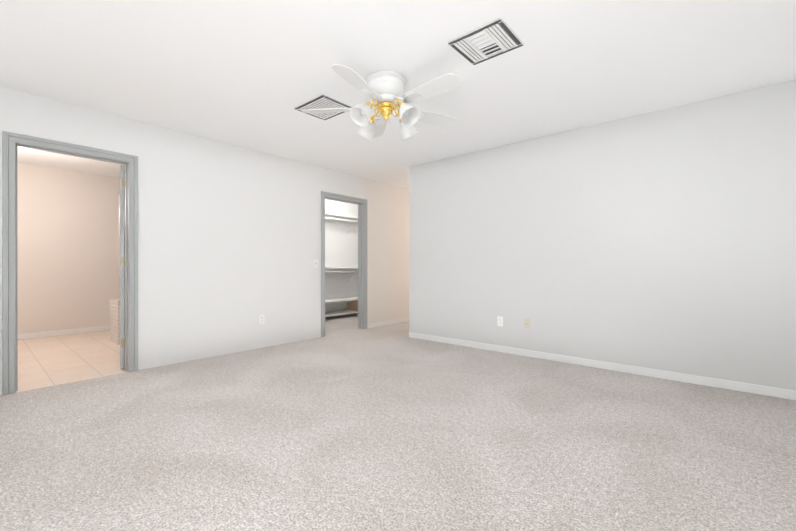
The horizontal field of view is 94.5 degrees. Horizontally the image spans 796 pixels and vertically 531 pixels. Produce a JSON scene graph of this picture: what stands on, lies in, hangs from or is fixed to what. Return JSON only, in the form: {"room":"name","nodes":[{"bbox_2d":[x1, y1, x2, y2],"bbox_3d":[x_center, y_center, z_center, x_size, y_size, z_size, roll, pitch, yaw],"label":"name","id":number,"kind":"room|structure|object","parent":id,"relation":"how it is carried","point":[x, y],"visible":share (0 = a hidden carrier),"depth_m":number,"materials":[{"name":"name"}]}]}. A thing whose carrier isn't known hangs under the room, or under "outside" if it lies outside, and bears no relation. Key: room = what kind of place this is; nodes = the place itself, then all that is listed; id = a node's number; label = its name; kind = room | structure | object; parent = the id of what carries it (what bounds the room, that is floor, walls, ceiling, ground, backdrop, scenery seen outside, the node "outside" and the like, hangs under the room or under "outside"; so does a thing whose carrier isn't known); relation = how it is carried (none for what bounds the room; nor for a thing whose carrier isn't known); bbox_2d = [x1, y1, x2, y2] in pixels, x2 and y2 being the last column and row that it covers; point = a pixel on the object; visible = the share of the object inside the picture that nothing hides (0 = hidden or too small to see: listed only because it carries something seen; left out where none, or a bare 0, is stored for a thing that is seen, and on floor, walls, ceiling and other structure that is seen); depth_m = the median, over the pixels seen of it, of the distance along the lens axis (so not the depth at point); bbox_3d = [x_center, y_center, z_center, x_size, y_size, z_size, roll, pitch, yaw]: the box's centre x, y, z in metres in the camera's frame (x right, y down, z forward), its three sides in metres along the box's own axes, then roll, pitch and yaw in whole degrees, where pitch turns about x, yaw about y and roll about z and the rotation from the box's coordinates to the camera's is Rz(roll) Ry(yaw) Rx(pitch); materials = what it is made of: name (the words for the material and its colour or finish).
{"room":"empty bedroom","nodes":[
{"label":"empty bedroom","id":0,"kind":"room"},
{"bbox_2d":[17,163,118,333],"bbox_3d":[-4.937,-0.197,5.513,0.120,2.440,3.340,0,0,41],"label":"wall","id":1,"kind":"structure","parent":0,"point":[68,245],"depth_m":5.44,"materials":[{"name":"white paint"}]},
{"bbox_2d":[18,325,109,339],"bbox_3d":[-4.887,0.986,5.471,0.012,0.075,3.100,0,0,41],"label":"baseboard","id":2,"kind":"structure","parent":1,"relation":"attached to","point":[59,332],"depth_m":5.41,"materials":[{"name":"white"}]},
{"bbox_2d":[16,330,127,391],"bbox_3d":[-3.799,1.074,4.534,3.123,0.100,3.340,0,0,41],"label":"floor","id":3,"kind":"structure","parent":0,"point":[52,360],"depth_m":4.01,"materials":[{"name":"beige tile"}]},
{"bbox_2d":[110,299,119,344],"bbox_3d":[-3.355,0.741,5.351,0.430,0.565,1.258,0,0,41],"label":"curb block","id":4,"kind":"object","parent":3,"relation":"on","point":[115,321],"visible":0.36,"depth_m":4.82,"materials":[{"name":"tile"}]},
{"bbox_2d":[119,195,119,300],"bbox_3d":[-3.196,-0.225,5.218,0.075,1.363,1.236,0,0,41],"label":"frame","id":5,"kind":"object","parent":4,"relation":"on","point":[119,247],"visible":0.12,"depth_m":4.76,"materials":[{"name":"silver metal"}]},
{"bbox_2d":[0,86,408,394],"bbox_3d":[-1.454,-0.196,4.956,0.120,2.440,7.440,0,0,41],"label":"wall","id":6,"kind":"structure","parent":0,"point":[229,244],"depth_m":4.22,"materials":[{"name":"white paint"}]},
{"bbox_2d":[2,131,137,394],"bbox_3d":[-2.879,-0.020,3.289,0.139,2.090,0.902,0,0,41],"label":"door frame","id":7,"kind":"structure","parent":6,"relation":"attached to","point":[11,142],"depth_m":3.01,"materials":[{"name":"grey wood"}]},
{"bbox_2d":[120,165,124,368],"bbox_3d":[-2.892,0.014,3.934,0.122,2.001,0.755,0,0,-36],"label":"bathroom door","id":8,"kind":"structure","parent":6,"relation":"in","point":[122,267],"depth_m":3.61,"materials":[{"name":"grey wood"}]},
{"bbox_2d":[259,314,264,323],"bbox_3d":[-1.694,0.668,4.578,0.009,0.115,0.070,0,0,41],"label":"outlet","id":9,"kind":"object","parent":6,"relation":"attached to","point":[262,319],"visible":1,"depth_m":4.58,"materials":[{"name":"white plastic"}]},
{"bbox_2d":[314,260,317,267],"bbox_3d":[-1.159,-0.026,5.193,0.017,0.115,0.070,0,0,41],"label":"light switch","id":10,"kind":"object","parent":6,"relation":"attached to","point":[315,263],"visible":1,"depth_m":5.20,"materials":[{"name":"white plastic"}]},
{"bbox_2d":[321,191,366,336],"bbox_3d":[-0.847,-0.022,5.651,0.139,2.090,0.921,0,0,41],"label":"door frame","id":11,"kind":"structure","parent":6,"relation":"attached to","point":[362,261],"depth_m":5.91,"materials":[{"name":"grey wood"}]},
{"bbox_2d":[367,317,408,328],"bbox_3d":[0.221,0.985,6.803,0.012,0.075,2.217,0,0,41],"label":"baseboard","id":12,"kind":"structure","parent":6,"relation":"attached to","point":[387,322],"depth_m":6.33,"materials":[{"name":"white wood"}]},
{"bbox_2d":[325,199,357,312],"bbox_3d":[-1.402,-0.198,7.352,0.120,2.440,3.540,0,0,41],"label":"wall","id":13,"kind":"structure","parent":0,"point":[341,246],"depth_m":7.52,"materials":[{"name":"white paint"}]},
{"bbox_2d":[325,315,361,335],"bbox_3d":[-0.824,1.073,6.856,1.643,0.100,3.540,0,0,41],"label":"floor","id":14,"kind":"structure","parent":0,"point":[340,324],"depth_m":6.38,"materials":[{"name":"beige carpet"}]},
{"bbox_2d":[325,213,357,316],"bbox_3d":[-1.210,0.023,7.187,0.362,2.000,3.290,0,0,41],"label":"shelf unit","id":15,"kind":"object","parent":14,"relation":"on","point":[352,305],"visible":0.21,"depth_m":7.33,"materials":[{"name":"white wood"}]},
{"bbox_2d":[0,321,795,530],"bbox_3d":[0.453,1.075,3.316,4.912,0.100,7.440,0,0,41],"label":"floor carpet","id":16,"kind":"object","parent":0,"point":[393,427],"visible":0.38,"depth_m":2.07,"materials":[{"name":"grey carpet"}]},
{"bbox_2d":[0,0,795,188],"bbox_3d":[-0.731,-1.466,4.333,8.035,0.100,7.440,0,0,41],"label":"ceiling","id":17,"kind":"structure","parent":0,"point":[251,74],"depth_m":2.58,"materials":[{"name":"white paint"}]},
{"bbox_2d":[294,94,352,119],"bbox_3d":[-0.665,-1.409,3.301,0.420,0.012,0.350,0,0,41],"label":"ceiling vent","id":18,"kind":"object","parent":17,"relation":"in","point":[322,101],"visible":0.88,"depth_m":3.25,"materials":[{"name":"grey metal"}]},
{"bbox_2d":[302,64,461,139],"bbox_3d":[-0.057,-1.214,2.782,1.229,0.401,1.272,0,0,41],"label":"ceiling fan","id":19,"kind":"object","parent":17,"relation":"hanging from","point":[383,90],"visible":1,"depth_m":2.71,"materials":[{"name":"white metal"}]},
{"bbox_2d":[448,18,523,64],"bbox_3d":[0.559,-1.407,2.340,0.360,0.014,0.340,0,0,41],"label":"ceiling vent","id":20,"kind":"object","parent":17,"relation":"in","point":[494,38],"visible":1,"depth_m":2.32,"materials":[{"name":"grey metal"}]},
{"bbox_2d":[409,79,795,390],"bbox_3d":[1.649,-0.196,4.056,3.825,2.440,0.120,0,0,41],"label":"wall","id":21,"kind":"structure","parent":0,"point":[664,239],"depth_m":3.49,"materials":[{"name":"white paint"}]},
{"bbox_2d":[497,316,502,325],"bbox_3d":[1.209,0.661,4.350,0.070,0.115,0.009,0,0,41],"label":"outlet","id":22,"kind":"object","parent":21,"relation":"attached to","point":[499,321],"visible":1,"depth_m":4.35,"materials":[{"name":"white plastic"}]},
{"bbox_2d":[524,318,529,328],"bbox_3d":[1.451,0.652,4.136,0.070,0.115,0.018,0,0,41],"label":"outlet plate","id":23,"kind":"object","parent":21,"relation":"attached to","point":[527,323],"visible":1,"depth_m":4.13,"materials":[{"name":"beige plastic"}]},
{"bbox_2d":[409,332,795,400],"bbox_3d":[1.602,0.987,4.011,3.813,0.075,0.012,0,0,41],"label":"baseboard","id":24,"kind":"structure","parent":21,"relation":"attached to","point":[738,386],"depth_m":3.48,"materials":[{"name":"white wood"}]}
]}

